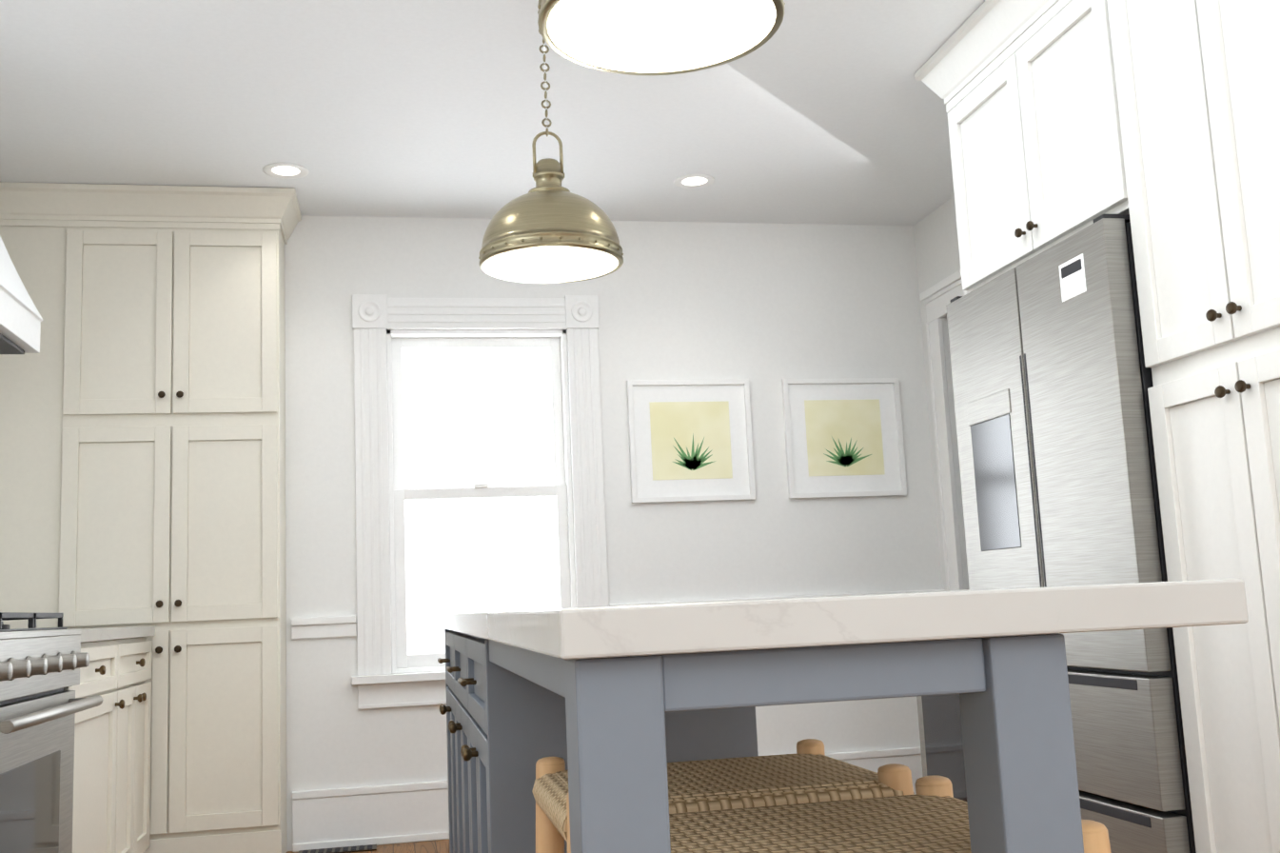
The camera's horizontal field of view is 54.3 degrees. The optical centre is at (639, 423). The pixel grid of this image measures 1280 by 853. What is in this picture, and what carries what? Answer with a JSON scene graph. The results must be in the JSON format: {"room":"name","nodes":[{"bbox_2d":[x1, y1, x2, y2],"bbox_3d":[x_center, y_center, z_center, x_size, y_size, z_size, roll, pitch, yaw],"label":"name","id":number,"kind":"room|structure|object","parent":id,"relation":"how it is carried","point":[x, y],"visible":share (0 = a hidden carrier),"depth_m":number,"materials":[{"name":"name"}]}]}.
{"room":"kitchen","nodes":[
{"label":"kitchen","id":0,"kind":"room"},
{"bbox_2d":[286,839,449,852],"bbox_3d":[0.790,1.386,3.285,6.290,0.050,4.585,-1,-8,-11],"label":"floor","id":1,"kind":"structure","parent":0,"point":[436,846],"depth_m":4.92,"materials":[{"name":"brown wood"}]},
{"bbox_2d":[0,611,102,852],"bbox_3d":[-1.741,0.937,2.911,0.734,0.957,0.904,-1,-8,-11],"label":"range","id":2,"kind":"object","parent":1,"relation":"on","point":[40,706],"visible":1,"depth_m":3.05,"materials":[{"name":"silver metal"}]},
{"bbox_2d":[63,632,128,852],"bbox_3d":[-1.957,1.101,3.676,0.663,0.870,0.703,-1,-8,-11],"label":"base cabinet","id":3,"kind":"object","parent":1,"relation":"on","point":[111,786],"depth_m":3.87,"materials":[{"name":"beige wood"}]},
{"bbox_2d":[80,625,155,636],"bbox_3d":[-2.023,0.689,3.997,0.673,0.038,1.232,-1,-8,-11],"label":"countertop","id":4,"kind":"structure","parent":3,"relation":"on","point":[110,631],"depth_m":3.99,"materials":[{"name":"white stone"}]},
{"bbox_2d":[124,632,155,852],"bbox_3d":[-2.064,1.183,4.211,0.663,0.870,0.656,-1,-8,-11],"label":"base cabinet","id":5,"kind":"object","parent":1,"relation":"on","point":[137,759],"depth_m":4.39,"materials":[{"name":"beige wood"}]},
{"bbox_2d":[0,181,301,852],"bbox_3d":[-1.940,0.388,4.867,1.188,2.618,0.358,-1,-8,-11],"label":"pantry","id":6,"kind":"object","parent":1,"relation":"on","point":[143,438],"visible":0.85,"depth_m":4.79,"materials":[{"name":"beige wood"}]},
{"bbox_2d":[298,844,376,852],"bbox_3d":[-1.190,1.681,4.914,0.300,0.007,0.105,-1,-8,-11],"label":"floor vent","id":7,"kind":"object","parent":1,"relation":"in","point":[359,848],"visible":1,"depth_m":4.91,"materials":[{"name":"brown metal"}]},
{"bbox_2d":[531,738,914,852],"bbox_3d":[0.111,0.807,1.665,0.489,0.695,0.419,-1,-8,-11],"label":"stool","id":8,"kind":"object","parent":1,"relation":"on","point":[809,771],"visible":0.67,"depth_m":1.63,"materials":[{"name":"beige wicker"}]},
{"bbox_2d":[433,620,1083,852],"bbox_3d":[-0.081,0.827,2.370,0.502,0.871,2.908,-1,-8,-11],"label":"kitchen island","id":9,"kind":"object","parent":1,"relation":"on","point":[617,708],"depth_m":1.04,"materials":[{"name":"grey wood"}]},
{"bbox_2d":[433,578,1248,662],"bbox_3d":[-0.056,0.376,2.440,0.589,0.038,2.960,-1,-8,-11],"label":"island countertop","id":10,"kind":"structure","parent":9,"relation":"on","point":[620,633],"depth_m":1.01,"materials":[{"name":"white stone"}]},
{"bbox_2d":[669,774,1111,852],"bbox_3d":[0.198,0.740,1.228,0.489,0.695,0.419,-1,-8,-11],"label":"stool","id":11,"kind":"object","parent":1,"relation":"on","point":[932,816],"visible":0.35,"depth_m":1.28,"materials":[{"name":"beige wicker"}]},
{"bbox_2d":[905,589,969,801],"bbox_3d":[1.324,1.008,4.189,0.671,0.910,0.570,-1,-8,-11],"label":"beverage center","id":12,"kind":"object","parent":1,"relation":"on","point":[940,736],"visible":0.06,"depth_m":4.18,"materials":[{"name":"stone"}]},
{"bbox_2d":[945,213,1196,852],"bbox_3d":[1.395,0.438,3.440,0.624,1.815,0.896,-1,-8,-11],"label":"fridge","id":13,"kind":"object","parent":1,"relation":"on","point":[1052,375],"visible":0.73,"depth_m":3.17,"materials":[{"name":"silver metal"}]},
{"bbox_2d":[1097,0,1279,852],"bbox_3d":[1.607,-0.078,2.745,0.651,2.618,0.665,-1,-8,-11],"label":"tall cabinet","id":14,"kind":"object","parent":1,"relation":"on","point":[1156,122],"depth_m":2.77,"materials":[{"name":"white wood"}]},
{"bbox_2d":[0,0,985,225],"bbox_3d":[0.040,-1.558,1.962,3.990,0.220,7.340,-1,-8,-11],"label":"ceiling","id":15,"kind":"structure","parent":0,"point":[824,111],"depth_m":4.31,"materials":[{"name":"paint"}]},
{"bbox_2d":[262,162,308,178],"bbox_3d":[-1.362,-0.970,4.800,0.170,0.006,0.170,-1,-8,-11],"label":"recessed light","id":16,"kind":"object","parent":15,"relation":"in","point":[285,170],"visible":1,"depth_m":4.80,"materials":[{"name":"paint"}]},
{"bbox_2d":[478,11,623,283],"bbox_3d":[-0.250,-0.820,3.337,0.380,0.820,0.381,-1,-8,-11],"label":"pendant light","id":17,"kind":"object","parent":15,"relation":"hanging from","point":[548,228],"visible":0.92,"depth_m":3.19,"materials":[{"name":"gold metal"}]},
{"bbox_2d":[537,0,785,75],"bbox_3d":[0.015,-1.023,1.978,0.380,0.830,0.381,-1,-8,-11],"label":"pendant light","id":18,"kind":"object","parent":15,"relation":"hanging from","point":[648,37],"visible":1,"depth_m":1.96,"materials":[{"name":"white glass"}]},
{"bbox_2d":[673,174,714,188],"bbox_3d":[0.224,-0.993,5.128,0.170,0.006,0.170,-1,-8,-11],"label":"recessed light","id":19,"kind":"object","parent":15,"relation":"in","point":[693,181],"visible":1,"depth_m":5.13,"materials":[{"name":"paint"}]},
{"bbox_2d":[284,215,942,850],"bbox_3d":[-0.628,0.298,5.431,3.990,2.840,0.200,-1,-8,-11],"label":"wall","id":20,"kind":"structure","parent":0,"point":[764,308],"depth_m":5.50,"materials":[{"name":"paint"}]},
{"bbox_2d":[351,294,609,708],"bbox_3d":[-0.687,0.312,5.385,1.099,1.729,0.262,-1,-8,-11],"label":"window","id":21,"kind":"structure","parent":20,"relation":"in","point":[554,342],"depth_m":5.35,"materials":[{"name":"paint"}]},
{"bbox_2d":[291,589,945,851],"bbox_3d":[-0.002,1.223,5.285,2.850,0.915,0.050,-1,-8,-11],"label":"wall trim","id":22,"kind":"structure","parent":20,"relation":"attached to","point":[389,814],"depth_m":5.00,"materials":[{"name":"paint"}]},
{"bbox_2d":[626,378,755,503],"bbox_3d":[0.226,0.075,5.518,0.555,0.540,0.025,-1,-8,-11],"label":"picture frame","id":23,"kind":"object","parent":20,"relation":"attached to","point":[690,440],"visible":1,"depth_m":5.51,"materials":[{"name":"paint"}]},
{"bbox_2d":[781,377,906,498],"bbox_3d":[0.927,0.064,5.659,0.555,0.540,0.025,-1,-8,-11],"label":"picture frame","id":24,"kind":"object","parent":20,"relation":"attached to","point":[844,437],"visible":0.98,"depth_m":5.66,"materials":[{"name":"paint"}]},
{"bbox_2d":[913,195,969,590],"bbox_3d":[2.152,-0.295,2.187,0.200,2.840,7.740,-1,-8,-11],"label":"wall","id":25,"kind":"structure","parent":0,"point":[936,246],"depth_m":5.63,"materials":[{"name":"paint"}]},
{"bbox_2d":[919,269,964,590],"bbox_3d":[1.459,0.445,5.080,0.042,2.265,1.050,-1,-8,-11],"label":"door frame","id":26,"kind":"structure","parent":25,"relation":"attached to","point":[937,297],"depth_m":5.56,"materials":[{"name":"paint"}]},
{"bbox_2d":[937,0,1120,295],"bbox_3d":[1.414,-0.864,3.644,0.651,0.788,0.920,-1,-8,-11],"label":"upper cabinet","id":27,"kind":"object","parent":25,"relation":"attached to","point":[1022,88],"depth_m":3.56,"materials":[{"name":"white wood"}]},
{"bbox_3d":[-1.956,-0.230,1.362,0.200,2.840,7.740,-1,-8,-11],"label":"wall","id":28,"kind":"structure","parent":0,"visible":0},
{"bbox_2d":[0,236,42,354],"bbox_3d":[-1.923,-0.692,3.102,0.540,0.851,1.175,-1,-8,-11],"label":"range hood","id":29,"kind":"object","parent":28,"relation":"attached to","point":[21,319],"visible":1,"depth_m":3.50,"materials":[{"name":"paint"}]},
{"label":"outside","id":30,"kind":"structure","parent":0,"visible":0},
{"bbox_2d":[401,349,559,653],"bbox_3d":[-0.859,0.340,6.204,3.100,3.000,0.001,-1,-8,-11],"label":"window glass","id":31,"kind":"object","parent":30,"point":[445,449],"depth_m":6.22,"materials":[{"name":"clear glass"}]}
]}

